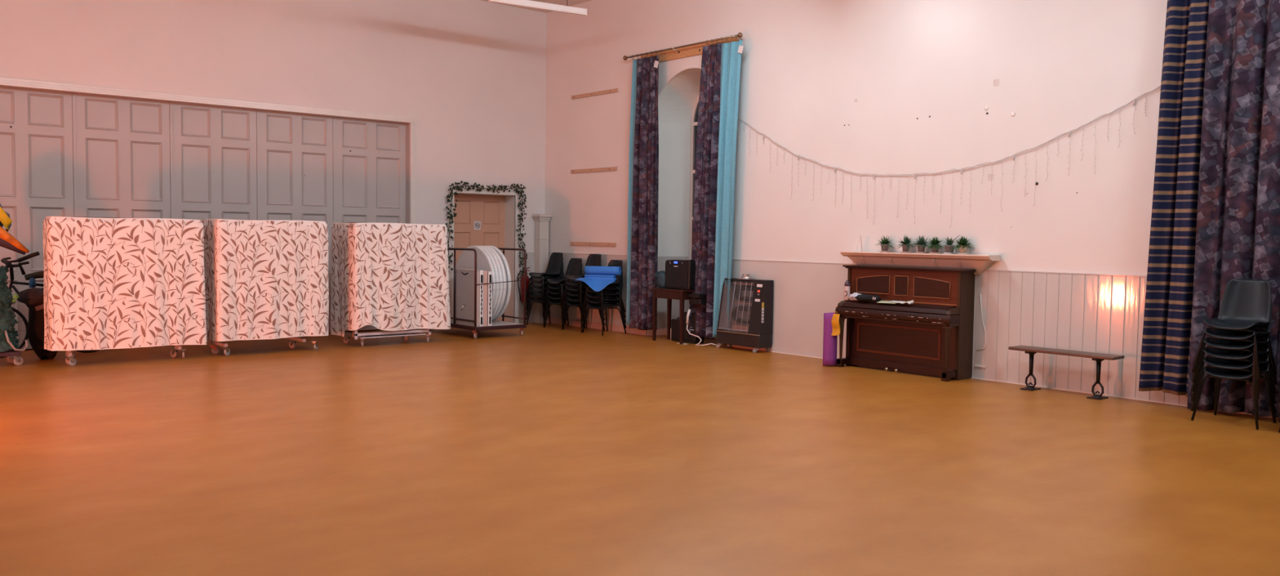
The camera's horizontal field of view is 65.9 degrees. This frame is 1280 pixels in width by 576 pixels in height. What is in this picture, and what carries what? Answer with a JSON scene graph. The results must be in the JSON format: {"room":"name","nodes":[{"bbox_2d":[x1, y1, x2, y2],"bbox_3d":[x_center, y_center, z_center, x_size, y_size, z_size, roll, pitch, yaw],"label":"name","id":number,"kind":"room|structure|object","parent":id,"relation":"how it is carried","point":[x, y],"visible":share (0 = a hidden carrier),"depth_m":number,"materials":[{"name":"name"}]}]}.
{"room":"community hall","nodes":[
{"label":"community hall","id":0,"kind":"room"},
{"bbox_2d":[0,0,546,322],"bbox_3d":[-7.688,-1.977,13.030,15.350,5.550,0.450,-2,4,-41],"label":"wall","id":1,"kind":"structure","parent":0,"point":[471,74],"depth_m":15.37,"materials":[{"name":"beige paint"}]},
{"bbox_2d":[0,86,74,348],"bbox_3d":[-7.970,-0.880,12.730,1.198,3.345,0.057,-2,4,-41],"label":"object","id":2,"kind":"structure","parent":1,"relation":"in","point":[37,159],"depth_m":12.79,"materials":[{"name":"grey paint"}]},
{"bbox_2d":[71,93,170,218],"bbox_3d":[-7.058,-0.910,13.509,1.198,3.345,0.057,-2,4,-41],"label":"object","id":3,"kind":"structure","parent":1,"relation":"in","point":[121,146],"depth_m":13.43,"materials":[{"name":"grey paint"}]},
{"bbox_2d":[0,76,415,223],"bbox_3d":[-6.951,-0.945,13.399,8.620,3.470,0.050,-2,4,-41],"label":"trim","id":4,"kind":"structure","parent":1,"relation":"attached to","point":[3,81],"depth_m":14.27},
{"bbox_2d":[168,102,257,219],"bbox_3d":[-6.146,-0.939,14.289,1.198,3.345,0.057,-2,4,-41],"label":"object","id":5,"kind":"structure","parent":1,"relation":"in","point":[213,164],"depth_m":14.21,"materials":[{"name":"grey paint"}]},
{"bbox_2d":[256,110,333,332],"bbox_3d":[-5.246,-0.968,15.059,1.168,3.345,0.057,-2,4,-41],"label":"door","id":6,"kind":"structure","parent":1,"relation":"in","point":[295,151],"depth_m":15.00,"materials":[{"name":"grey paint"}]},
{"bbox_2d":[332,116,405,330],"bbox_3d":[-4.329,-0.998,15.844,1.243,3.345,0.057,-2,4,-41],"label":"door","id":7,"kind":"structure","parent":1,"relation":"in","point":[369,156],"depth_m":15.77,"materials":[{"name":"grey paint"}]},
{"bbox_2d":[416,252,534,328],"bbox_3d":[-2.734,0.018,17.103,2.595,1.265,0.012,-2,4,-41],"label":"trim","id":8,"kind":"structure","parent":1,"relation":"attached to","point":[531,255],"depth_m":17.69,"materials":[{"name":"grey paint"}]},
{"bbox_2d":[453,193,505,320],"bbox_3d":[-2.875,-0.501,17.322,1.220,2.255,0.135,-2,4,-41],"label":"door","id":9,"kind":"structure","parent":1,"relation":"in","point":[490,210],"depth_m":17.36,"materials":[{"name":"beige paint"}]},
{"bbox_2d":[448,186,519,327],"bbox_3d":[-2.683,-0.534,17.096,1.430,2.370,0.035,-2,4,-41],"label":"trim","id":10,"kind":"structure","parent":1,"relation":"attached to","point":[517,211],"depth_m":17.19,"materials":[{"name":"green plant"}]},
{"bbox_2d":[445,180,527,279],"bbox_3d":[-2.644,-0.968,17.017,1.724,1.717,0.079,-2,4,-41],"label":"ivy garland","id":11,"kind":"object","parent":1,"relation":"attached to","point":[504,187],"visible":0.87,"depth_m":17.00,"materials":[{"name":"green plant"}]},
{"bbox_2d":[517,266,529,302],"bbox_3d":[-2.053,-0.058,17.519,0.160,0.630,0.256,2,3,19],"label":"fire extinguisher","id":12,"kind":"object","parent":1,"relation":"attached to","point":[522,295],"visible":0.62,"depth_m":17.49,"materials":[{"name":"red metal"}]},
{"bbox_2d":[481,0,591,13],"bbox_3d":[-1.246,-4.312,5.410,15.350,0.100,19.250,-2,4,-41],"label":"ceiling","id":13,"kind":"structure","parent":0,"point":[570,2],"depth_m":16.92,"materials":[{"name":"paint"}]},
{"bbox_2d":[488,0,586,16],"bbox_3d":[-1.431,-4.345,14.034,1.512,0.760,0.086,-1,4,-32],"label":"fitting","id":14,"kind":"object","parent":13,"relation":"hanging from","point":[526,3],"visible":1,"depth_m":14.07,"materials":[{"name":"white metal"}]},
{"bbox_2d":[0,322,1279,575],"bbox_3d":[-1.202,1.297,6.340,16.750,0.100,20.450,-2,4,-41],"label":"floor","id":15,"kind":"structure","parent":0,"point":[550,450],"depth_m":6.78,"materials":[{"name":"orange wood"}]},
{"bbox_2d":[0,265,27,364],"bbox_3d":[-7.504,0.311,11.276,0.607,1.174,0.768,3,4,38],"label":"cart","id":16,"kind":"object","parent":15,"relation":"on","point":[9,343],"visible":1,"depth_m":11.32,"materials":[{"name":"green plant"}]},
{"bbox_2d":[0,203,29,254],"bbox_3d":[-7.374,-0.650,11.272,0.669,0.921,0.404,-2,4,-41],"label":"puppet","id":17,"kind":"object","parent":16,"relation":"on","point":[7,241],"visible":1,"depth_m":11.26,"materials":[{"name":"fabric"}]},
{"bbox_2d":[17,287,58,359],"bbox_3d":[-7.225,0.427,11.938,0.514,0.879,0.335,-2,4,-41],"label":"black holdall","id":18,"kind":"object","parent":15,"relation":"on","point":[33,297],"visible":0.52,"depth_m":11.83,"materials":[{"name":"fabric"}]},
{"bbox_2d":[0,251,100,357],"bbox_3d":[-7.383,0.193,12.235,1.589,1.306,0.524,-1,3,-27],"label":"bicycle","id":19,"kind":"object","parent":15,"relation":"on","point":[31,277],"visible":0.43,"depth_m":12.06,"materials":[{"name":"black metal"}]},
{"bbox_2d":[42,216,207,365],"bbox_3d":[-6.107,0.027,11.791,1.709,1.724,0.392,-2,4,-41],"label":"trolley","id":20,"kind":"object","parent":15,"relation":"on","point":[110,282],"visible":1,"depth_m":11.61,"materials":[{"name":"beige fabric"}]},
{"bbox_2d":[200,218,328,355],"bbox_3d":[-5.010,-0.035,13.125,1.492,1.734,0.980,-2,4,-41],"label":"trolley","id":21,"kind":"object","parent":15,"relation":"on","point":[264,278],"visible":0.83,"depth_m":12.69,"materials":[{"name":"beige fabric"}]},
{"bbox_2d":[330,222,450,346],"bbox_3d":[-3.568,-0.068,14.207,1.501,1.724,0.830,-2,4,-41],"label":"trolley","id":22,"kind":"object","parent":15,"relation":"on","point":[394,277],"visible":1,"depth_m":13.88,"materials":[{"name":"beige fabric"}]},
{"bbox_2d":[426,247,526,338],"bbox_3d":[-2.617,0.045,15.668,0.984,1.366,1.477,-2,4,-41],"label":"trolley","id":23,"kind":"object","parent":15,"relation":"on","point":[495,324],"visible":0.67,"depth_m":15.28,"materials":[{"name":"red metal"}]},
{"bbox_2d":[455,269,479,326],"bbox_3d":[-2.656,0.148,15.130,0.073,0.838,0.628,-2,4,-41],"label":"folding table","id":24,"kind":"object","parent":23,"relation":"on","point":[464,279],"visible":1,"depth_m":15.09,"materials":[{"name":"grey plastic"}]},
{"bbox_2d":[458,268,483,326],"bbox_3d":[-2.596,0.141,15.174,0.064,0.848,0.638,-2,4,-41],"label":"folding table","id":25,"kind":"object","parent":23,"relation":"on","point":[481,272],"visible":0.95,"depth_m":14.94,"materials":[{"name":"white plastic"}]},
{"bbox_2d":[455,245,496,307],"bbox_3d":[-2.628,-0.067,15.679,0.056,1.206,1.206,-2,4,-41],"label":"round table","id":26,"kind":"object","parent":23,"relation":"on","point":[466,259],"visible":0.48,"depth_m":15.51,"materials":[{"name":"white plastic"}]},
{"bbox_2d":[483,270,487,325],"bbox_3d":[-2.550,0.144,15.221,0.073,0.838,0.628,-2,4,-41],"label":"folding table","id":27,"kind":"object","parent":23,"relation":"on","point":[485,272],"visible":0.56,"depth_m":14.98,"materials":[{"name":"white plastic"}]},
{"bbox_2d":[479,245,499,314],"bbox_3d":[-2.579,-0.069,15.721,0.056,1.206,1.206,-2,4,-41],"label":"round table","id":28,"kind":"object","parent":23,"relation":"on","point":[496,273],"visible":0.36,"depth_m":15.30,"materials":[{"name":"white plastic"}]},
{"bbox_2d":[487,271,492,325],"bbox_3d":[-2.483,0.148,15.272,0.064,0.828,0.638,-2,4,-41],"label":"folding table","id":29,"kind":"object","parent":23,"relation":"on","point":[489,273],"visible":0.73,"depth_m":15.04,"materials":[{"name":"white plastic"}]},
{"bbox_2d":[482,245,502,317],"bbox_3d":[-2.530,-0.070,15.764,0.056,1.206,1.206,-2,4,-41],"label":"round table","id":30,"kind":"object","parent":23,"relation":"on","point":[500,276],"visible":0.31,"depth_m":15.35,"materials":[{"name":"white plastic"}]},
{"bbox_2d":[485,245,506,319],"bbox_3d":[-2.480,-0.072,15.806,0.056,1.206,1.206,-2,4,-41],"label":"round table","id":31,"kind":"object","parent":23,"relation":"on","point":[504,284],"visible":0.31,"depth_m":15.40,"materials":[{"name":"white laminate"}]},
{"bbox_2d":[489,245,511,319],"bbox_3d":[-2.424,-0.078,15.933,0.056,1.206,1.206,-2,4,-41],"label":"round table","id":32,"kind":"object","parent":23,"relation":"on","point":[500,252],"visible":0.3,"depth_m":15.53,"materials":[{"name":"white laminate"}]},
{"bbox_2d":[532,213,551,323],"bbox_3d":[-1.767,-0.347,17.752,0.275,1.950,0.220,-2,4,-41],"label":"pillar","id":33,"kind":"structure","parent":15,"relation":"on","point":[541,220],"depth_m":17.70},
{"bbox_2d":[526,277,567,325],"bbox_3d":[-1.600,0.235,17.264,0.567,0.840,0.546,-2,4,-41],"label":"chair","id":34,"kind":"object","parent":15,"relation":"on","point":[534,299],"visible":0.34,"depth_m":17.27,"materials":[{"name":"grey plastic"}]},
{"bbox_2d":[525,272,566,321],"bbox_3d":[-1.605,0.149,17.257,0.567,0.840,0.546,-2,4,-41],"label":"chair","id":35,"kind":"object","parent":34,"relation":"on","point":[535,295],"visible":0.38,"depth_m":17.24,"materials":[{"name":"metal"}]},
{"bbox_2d":[525,270,563,316],"bbox_3d":[-1.611,0.062,17.251,0.567,0.840,0.546,-2,4,-40],"label":"chair","id":36,"kind":"object","parent":35,"relation":"on","point":[536,290],"visible":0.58,"depth_m":17.24,"materials":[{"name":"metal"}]},
{"bbox_2d":[525,262,564,311],"bbox_3d":[-1.612,-0.025,17.240,0.567,0.840,0.546,-2,4,-41],"label":"chair","id":37,"kind":"object","parent":36,"relation":"on","point":[538,285],"visible":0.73,"depth_m":17.21,"materials":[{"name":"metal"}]},
{"bbox_2d":[525,257,563,306],"bbox_3d":[-1.617,-0.112,17.233,0.567,0.840,0.546,-2,4,-41],"label":"chair","id":38,"kind":"object","parent":37,"relation":"on","point":[539,280],"visible":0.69,"depth_m":17.21,"materials":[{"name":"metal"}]},
{"bbox_2d":[525,252,563,302],"bbox_3d":[-1.619,-0.198,17.223,0.567,0.840,0.546,-2,4,-41],"label":"chair","id":39,"kind":"object","parent":38,"relation":"on","point":[553,268],"visible":0.94,"depth_m":17.31,"materials":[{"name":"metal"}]},
{"bbox_2d":[543,298,586,329],"bbox_3d":[-1.250,0.262,16.855,0.567,0.840,0.546,-2,4,-40],"label":"chair","id":40,"kind":"object","parent":15,"relation":"on","point":[551,301],"visible":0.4,"depth_m":16.86,"materials":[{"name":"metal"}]},
{"bbox_2d":[543,273,584,323],"bbox_3d":[-1.256,0.175,16.849,0.567,0.840,0.546,-2,4,-41],"label":"chair","id":41,"kind":"object","parent":40,"relation":"on","point":[553,296],"visible":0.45,"depth_m":16.84,"materials":[{"name":"metal"}]},
{"bbox_2d":[543,271,582,318],"bbox_3d":[-1.260,0.088,16.841,0.567,0.840,0.546,-2,4,-41],"label":"chair","id":42,"kind":"object","parent":41,"relation":"on","point":[555,291],"visible":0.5,"depth_m":16.83,"materials":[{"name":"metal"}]},
{"bbox_2d":[542,263,582,311],"bbox_3d":[-1.260,0.002,16.829,0.567,0.840,0.546,-2,4,-41],"label":"chair","id":43,"kind":"object","parent":42,"relation":"on","point":[557,286],"visible":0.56,"depth_m":16.81,"materials":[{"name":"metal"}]},
{"bbox_2d":[542,257,582,308],"bbox_3d":[-1.265,-0.085,16.823,0.567,0.840,0.546,-2,4,-41],"label":"chair","id":44,"kind":"object","parent":43,"relation":"on","point":[574,267],"visible":0.72,"depth_m":16.93,"materials":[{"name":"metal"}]},
{"bbox_2d":[562,300,604,332],"bbox_3d":[-0.907,0.288,16.455,0.567,0.840,0.546,-2,4,-40],"label":"chair","id":45,"kind":"object","parent":15,"relation":"on","point":[575,304],"visible":0.23,"depth_m":16.42,"materials":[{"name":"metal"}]},
{"bbox_2d":[561,295,604,327],"bbox_3d":[-0.910,0.201,16.446,0.567,0.840,0.546,-2,4,-40],"label":"chair","id":46,"kind":"object","parent":45,"relation":"on","point":[571,298],"visible":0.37,"depth_m":16.42,"materials":[{"name":"metal"}]},
{"bbox_2d":[561,290,604,321],"bbox_3d":[-0.910,0.115,16.434,0.567,0.840,0.546,-2,4,-40],"label":"chair","id":47,"kind":"object","parent":46,"relation":"on","point":[573,293],"visible":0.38,"depth_m":16.40,"materials":[{"name":"metal"}]},
{"bbox_2d":[561,264,604,315],"bbox_3d":[-0.915,0.028,16.427,0.567,0.840,0.546,-2,4,-41],"label":"chair","id":48,"kind":"object","parent":47,"relation":"on","point":[577,288],"visible":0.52,"depth_m":16.38,"materials":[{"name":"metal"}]},
{"bbox_2d":[561,259,601,311],"bbox_3d":[-0.919,-0.059,16.420,0.567,0.840,0.546,-2,4,-40],"label":"chair","id":49,"kind":"object","parent":48,"relation":"on","point":[571,282],"visible":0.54,"depth_m":16.37,"materials":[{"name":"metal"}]},
{"bbox_2d":[560,253,601,306],"bbox_3d":[-0.921,-0.145,16.410,0.567,0.840,0.546,-2,4,-40],"label":"chair","id":50,"kind":"object","parent":49,"relation":"on","point":[593,260],"visible":0.51,"depth_m":16.50,"materials":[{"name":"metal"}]},
{"bbox_2d":[582,282,626,335],"bbox_3d":[-0.547,0.315,16.036,0.567,0.840,0.546,-2,4,-40],"label":"chair","id":51,"kind":"object","parent":15,"relation":"on","point":[607,305],"visible":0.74,"depth_m":15.99,"materials":[{"name":"metal"}]},
{"bbox_2d":[582,278,626,329],"bbox_3d":[-0.549,0.229,16.026,0.567,0.840,0.546,-2,4,-41],"label":"chair","id":52,"kind":"object","parent":51,"relation":"on","point":[595,300],"visible":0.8,"depth_m":15.97,"materials":[{"name":"metal"}]},
{"bbox_2d":[582,271,626,324],"bbox_3d":[-0.555,0.142,16.020,0.567,0.840,0.546,-2,4,-40],"label":"chair","id":53,"kind":"object","parent":52,"relation":"on","point":[591,295],"visible":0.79,"depth_m":15.97,"materials":[{"name":"metal"}]},
{"bbox_2d":[581,266,626,319],"bbox_3d":[-0.559,0.055,16.012,0.567,0.840,0.546,-2,4,-40],"label":"chair","id":54,"kind":"object","parent":53,"relation":"on","point":[608,289],"visible":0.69,"depth_m":15.96,"materials":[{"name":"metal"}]},
{"bbox_2d":[581,259,625,313],"bbox_3d":[-0.560,-0.032,16.001,0.567,0.840,0.546,-2,4,-40],"label":"chair","id":55,"kind":"object","parent":54,"relation":"on","point":[612,262],"visible":0.51,"depth_m":16.01,"materials":[{"name":"metal"}]},
{"bbox_2d":[574,274,617,291],"bbox_3d":[-0.691,-0.078,15.735,0.623,0.258,0.364,1,3,13],"label":"exercise mat","id":56,"kind":"object","parent":55,"relation":"on","point":[597,282],"visible":1,"depth_m":15.71,"materials":[{"name":"blue plastic"}]},
{"bbox_2d":[584,265,621,275],"bbox_3d":[-0.594,-0.279,15.869,0.580,0.140,0.147,2,3,18],"label":"exercise mat","id":57,"kind":"object","parent":56,"relation":"on","point":[588,269],"visible":1,"depth_m":15.81,"materials":[{"name":"blue plastic"}]},
{"bbox_2d":[651,287,695,344],"bbox_3d":[0.535,0.412,14.909,0.370,0.800,0.710,-2,4,-41],"label":"side table","id":58,"kind":"object","parent":15,"relation":"on","point":[682,295],"visible":0.77,"depth_m":14.87,"materials":[{"name":"red wood"}]},
{"bbox_2d":[654,270,665,287],"bbox_3d":[0.365,-0.133,15.104,0.255,0.262,0.231,2,3,15],"label":"bag","id":59,"kind":"object","parent":58,"relation":"on","point":[660,275],"visible":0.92,"depth_m":15.01,"materials":[{"name":"fabric"}]},
{"bbox_2d":[665,259,695,289],"bbox_3d":[0.596,-0.207,14.802,0.146,0.449,0.550,-2,4,-41],"label":"speaker","id":60,"kind":"object","parent":58,"relation":"on","point":[679,273],"visible":1,"depth_m":14.70},
{"bbox_2d":[666,265,687,287],"bbox_3d":[0.550,-0.171,14.764,0.008,0.320,0.450,-2,4,-41],"label":"speaker grille","id":61,"kind":"object","parent":60,"relation":"attached to","point":[676,275],"depth_m":14.76,"materials":[{"name":"black fabric"}]},
{"bbox_2d":[688,293,706,304],"bbox_3d":[0.893,0.160,14.566,0.280,0.150,0.250,-2,4,-41],"label":"case","id":62,"kind":"object","parent":58,"relation":"on","point":[691,300],"visible":0.72,"depth_m":14.46,"materials":[{"name":"plastic"}]},
{"bbox_2d":[671,316,684,341],"bbox_3d":[0.613,0.628,15.042,0.170,0.357,0.250,-2,4,-41],"label":"amplifier","id":63,"kind":"object","parent":15,"relation":"on","point":[675,322],"visible":0.54,"depth_m":14.99,"materials":[{"name":"plastic"}]},
{"bbox_2d":[684,311,704,343],"bbox_3d":[0.813,0.592,14.796,0.204,0.460,0.260,-2,4,-41],"label":"amplifier","id":64,"kind":"object","parent":15,"relation":"on","point":[693,340],"visible":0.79,"depth_m":14.70,"materials":[{"name":"plastic"}]},
{"bbox_2d":[715,273,773,352],"bbox_3d":[1.474,0.338,13.949,0.330,1.075,0.833,-2,4,-41],"label":"heater","id":65,"kind":"object","parent":15,"relation":"on","point":[745,317],"visible":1,"depth_m":13.80,"materials":[{"name":"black metal"}]},
{"bbox_2d":[822,312,837,365],"bbox_3d":[2.379,0.643,12.352,0.168,0.684,0.172,2,3,16],"label":"yoga mat","id":66,"kind":"object","parent":15,"relation":"on","point":[829,341],"visible":0.96,"depth_m":12.28,"materials":[{"name":"purple plastic"}]},
{"bbox_2d":[831,311,839,335],"bbox_3d":[2.413,0.436,12.253,0.060,0.306,0.176,-2,4,-41],"label":"bag","id":67,"kind":"object","parent":66,"relation":"hanging from","point":[835,319],"visible":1,"depth_m":12.21,"materials":[{"name":"fabric"}]},
{"bbox_2d":[835,264,976,381],"bbox_3d":[3.139,0.381,11.831,0.532,1.260,1.680,-2,4,-41],"label":"upright piano","id":68,"kind":"object","parent":15,"relation":"on","point":[931,335],"visible":0.98,"depth_m":11.64,"materials":[{"name":"brown wood"}]},
{"bbox_2d":[844,280,850,300],"bbox_3d":[2.573,0.026,12.272,0.076,0.250,0.074,-2,4,-41],"label":"spray bottle","id":69,"kind":"object","parent":68,"relation":"on","point":[846,285],"visible":1,"depth_m":12.24,"materials":[{"name":"white plastic"}]},
{"bbox_2d":[854,293,880,302],"bbox_3d":[2.764,0.120,12.021,0.135,0.091,0.370,-2,4,-41],"label":"pouch","id":70,"kind":"object","parent":68,"relation":"on","point":[863,297],"visible":1,"depth_m":11.96,"materials":[{"name":"fabric"}]},
{"bbox_2d":[1008,345,1124,399],"bbox_3d":[4.440,0.883,10.354,0.260,0.450,1.120,-2,4,-41],"label":"bench","id":71,"kind":"object","parent":15,"relation":"on","point":[1099,357],"visible":1,"depth_m":10.22,"materials":[{"name":"brown wood"}]},
{"bbox_2d":[1191,341,1276,429],"bbox_3d":[5.346,0.779,8.840,0.567,0.840,0.546,-2,4,-40],"label":"chair","id":72,"kind":"object","parent":15,"relation":"on","point":[1220,373],"visible":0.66,"depth_m":8.80,"materials":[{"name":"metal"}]},
{"bbox_2d":[1191,353,1275,419],"bbox_3d":[5.341,0.692,8.835,0.567,0.840,0.546,-2,4,-41],"label":"chair","id":73,"kind":"object","parent":72,"relation":"on","point":[1238,365],"visible":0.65,"depth_m":8.79,"materials":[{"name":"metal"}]},
{"bbox_2d":[1190,327,1275,408],"bbox_3d":[5.336,0.606,8.827,0.567,0.840,0.546,-2,4,-40],"label":"chair","id":74,"kind":"object","parent":73,"relation":"on","point":[1230,354],"visible":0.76,"depth_m":8.78,"materials":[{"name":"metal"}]},
{"bbox_2d":[1191,333,1276,399],"bbox_3d":[5.333,0.519,8.819,0.567,0.840,0.546,-2,4,-41],"label":"chair","id":75,"kind":"object","parent":74,"relation":"on","point":[1221,344],"visible":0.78,"depth_m":8.77,"materials":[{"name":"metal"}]},
{"bbox_2d":[1191,295,1277,389],"bbox_3d":[5.334,0.432,8.805,0.567,0.840,0.546,-2,4,-40],"label":"chair","id":76,"kind":"object","parent":75,"relation":"on","point":[1242,335],"visible":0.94,"depth_m":8.76,"materials":[{"name":"metal"}]},
{"bbox_2d":[1191,278,1276,379],"bbox_3d":[5.328,0.345,8.800,0.567,0.840,0.546,-2,4,-41],"label":"chair","id":77,"kind":"object","parent":76,"relation":"on","point":[1246,303],"visible":0.98,"depth_m":8.89,"materials":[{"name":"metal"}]},
{"bbox_2d":[544,0,1167,275],"bbox_3d":[4.546,-1.680,10.549,0.001,5.550,19.250,-2,4,-41],"label":"wall","id":78,"kind":"structure","parent":0,"point":[1060,66],"depth_m":12.12,"materials":[{"name":"beige paint"}]},
{"bbox_2d":[569,241,616,245],"bbox_3d":[-0.810,-0.750,16.824,0.026,0.060,1.260,-2,4,-41],"label":"batten","id":79,"kind":"object","parent":78,"relation":"attached to","point":[588,243],"visible":1,"depth_m":16.80,"materials":[{"name":"brown wood"}]},
{"bbox_2d":[570,166,617,173],"bbox_3d":[-0.794,-1.998,16.758,0.026,0.060,1.260,-2,4,-41],"label":"batten","id":80,"kind":"object","parent":78,"relation":"attached to","point":[611,168],"visible":1,"depth_m":16.72,"materials":[{"name":"brown wood"}]},
{"bbox_2d":[571,88,617,98],"bbox_3d":[-0.776,-3.276,16.689,0.026,0.060,1.260,-2,4,-41],"label":"batten","id":81,"kind":"object","parent":78,"relation":"attached to","point":[615,90],"visible":1,"depth_m":16.64,"materials":[{"name":"brown wood"}]},
{"bbox_2d":[647,67,701,335],"bbox_3d":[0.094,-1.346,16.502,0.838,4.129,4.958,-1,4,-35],"label":"window","id":82,"kind":"structure","parent":78,"relation":"attached to","point":[676,101],"depth_m":15.81,"materials":[{"name":"glass"}]},
{"bbox_2d":[648,256,716,337],"bbox_3d":[0.960,0.164,15.307,0.645,1.265,1.782,-2,4,-41],"label":"trim","id":83,"kind":"structure","parent":78,"relation":"attached to","point":[661,302],"depth_m":15.88,"materials":[{"name":"grey paint"}]},
{"bbox_2d":[622,31,742,60],"bbox_3d":[0.628,-3.623,14.910,0.190,0.080,2.620,-2,4,-41],"label":"curtain rod","id":84,"kind":"object","parent":78,"relation":"attached to","point":[740,34],"visible":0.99,"depth_m":14.75,"materials":[{"name":"brown wood"}]},
{"bbox_2d":[626,58,637,324],"bbox_3d":[-0.099,-1.499,15.757,0.113,4.232,0.234,-2,4,-37],"label":"curtain","id":85,"kind":"object","parent":84,"relation":"hanging from","point":[633,112],"visible":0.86,"depth_m":15.76,"materials":[{"name":"teal fabric"}]},
{"bbox_2d":[629,54,658,329],"bbox_3d":[0.097,-1.460,15.460,0.174,4.252,0.631,-2,4,-38],"label":"curtain","id":86,"kind":"object","parent":84,"relation":"hanging from","point":[644,246],"visible":0.97,"depth_m":15.43,"materials":[{"name":"fabric"}]},
{"bbox_2d":[688,43,722,339],"bbox_3d":[0.958,-1.385,14.460,0.152,4.272,0.556,-2,4,-41],"label":"curtain","id":87,"kind":"object","parent":84,"relation":"hanging from","point":[704,233],"visible":0.99,"depth_m":14.41,"materials":[{"name":"fabric"}]},
{"bbox_2d":[712,40,743,337],"bbox_3d":[1.280,-1.368,14.124,0.141,4.242,0.562,-2,4,-41],"label":"curtain","id":88,"kind":"object","parent":84,"relation":"hanging from","point":[731,58],"visible":0.94,"depth_m":14.13,"materials":[{"name":"teal fabric"}]},
{"bbox_2d":[640,36,740,62],"bbox_3d":[0.719,-3.567,14.926,0.033,0.150,2.150,-2,4,-41],"label":"board","id":89,"kind":"object","parent":78,"relation":"attached to","point":[694,50],"visible":0.47,"depth_m":14.96,"materials":[{"name":"brown wood"}]},
{"bbox_2d":[688,93,699,259],"bbox_3d":[1.254,-1.825,15.431,0.050,2.890,1.340,-2,4,-41],"label":"window","id":90,"kind":"structure","parent":78,"relation":"in","point":[694,118],"depth_m":15.88,"materials":[{"name":"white glass"}]},
{"bbox_2d":[547,252,857,358],"bbox_3d":[1.015,0.193,14.732,0.020,1.270,8.500,-2,4,-41],"label":"wainscoting","id":91,"kind":"structure","parent":78,"relation":"attached to","point":[802,291],"depth_m":13.47,"materials":[{"name":"grey paint"}]},
{"bbox_2d":[547,315,1271,417],"bbox_3d":[2.059,0.853,13.513,0.021,0.110,11.730,-2,4,-41],"label":"baseboard","id":92,"kind":"structure","parent":78,"relation":"attached to","point":[614,327],"depth_m":15.92,"materials":[{"name":"paint"}]},
{"bbox_2d":[840,250,1000,274],"bbox_3d":[3.304,-0.304,11.861,0.250,0.230,2.060,-2,4,-41],"label":"mantel shelf","id":93,"kind":"object","parent":78,"relation":"attached to","point":[978,262],"visible":0.66,"depth_m":11.70,"materials":[{"name":"pink paint"}]},
{"bbox_2d":[874,235,893,252],"bbox_3d":[3.004,-0.553,12.190,0.239,0.224,0.268,-2,4,-41],"label":"potted succulent","id":94,"kind":"object","parent":93,"relation":"on","point":[884,243],"visible":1,"depth_m":12.17,"materials":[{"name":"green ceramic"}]},
{"bbox_2d":[895,234,915,252],"bbox_3d":[3.213,-0.539,11.943,0.243,0.228,0.278,-2,4,-41],"label":"potted succulent","id":95,"kind":"object","parent":93,"relation":"on","point":[906,243],"visible":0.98,"depth_m":11.94,"materials":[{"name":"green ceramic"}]},
{"bbox_2d":[910,234,928,253],"bbox_3d":[3.339,-0.527,11.792,0.245,0.222,0.299,-2,4,-41],"label":"potted succulent","id":96,"kind":"object","parent":93,"relation":"on","point":[921,243],"visible":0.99,"depth_m":11.78,"materials":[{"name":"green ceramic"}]},
{"bbox_2d":[924,236,944,253],"bbox_3d":[3.470,-0.509,11.650,0.234,0.205,0.268,-2,4,-41],"label":"potted succulent","id":97,"kind":"object","parent":93,"relation":"on","point":[935,246],"visible":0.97,"depth_m":11.63,"materials":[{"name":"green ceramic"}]},
{"bbox_2d":[942,234,960,253],"bbox_3d":[3.622,-0.510,11.520,0.243,0.227,0.217,2,3,24],"label":"potted succulent","id":98,"kind":"object","parent":93,"relation":"on","point":[948,246],"visible":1,"depth_m":11.48,"materials":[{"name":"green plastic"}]},
{"bbox_2d":[951,235,974,253],"bbox_3d":[3.708,-0.497,11.365,0.244,0.218,0.270,-2,4,-41],"label":"potted succulent","id":99,"kind":"object","parent":93,"relation":"on","point":[962,246],"visible":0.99,"depth_m":11.35,"materials":[{"name":"plant"}]},
{"bbox_2d":[738,84,1160,226],"bbox_3d":[3.301,-1.509,11.978,0.017,1.548,5.823,-2,4,-41],"label":"string lights","id":100,"kind":"object","parent":78,"relation":"attached to","point":[1158,86],"visible":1,"depth_m":11.40,"materials":[{"name":"grey plastic"}]},
{"bbox_2d":[974,293,986,367],"bbox_3d":[3.916,0.488,11.330,0.022,0.841,0.140,-2,4,-41],"label":"cable","id":101,"kind":"object","parent":78,"relation":"attached to","point":[975,365],"visible":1,"depth_m":11.32,"materials":[{"name":"white plastic"}]},
{"bbox_2d":[971,269,1244,412],"bbox_3d":[4.869,0.489,10.235,0.024,1.262,3.360,-2,4,-41],"label":"wainscoting","id":102,"kind":"structure","parent":78,"relation":"attached to","point":[1095,313],"depth_m":10.61,"materials":[{"name":"paint"}]},
{"bbox_3d":[5.945,-3.448,8.666,0.235,0.032,2.550,-2,4,-41],"label":"curtain rod","id":103,"kind":"object","parent":78,"relation":"attached to","visible":0},
{"bbox_2d":[1138,0,1208,396],"bbox_3d":[5.224,-1.197,9.482,0.210,4.482,0.665,-2,4,-41],"label":"curtain","id":104,"kind":"object","parent":103,"relation":"hanging from","point":[1168,305],"visible":0.79,"depth_m":9.52,"materials":[{"name":"blue fabric"}]},
{"bbox_2d":[1186,0,1279,417],"bbox_3d":[5.583,-1.115,8.983,0.178,4.582,0.956,-2,4,-41],"label":"curtain","id":105,"kind":"object","parent":103,"relation":"hanging from","point":[1237,230],"visible":0.84,"depth_m":9.05,"materials":[{"name":"fabric"}]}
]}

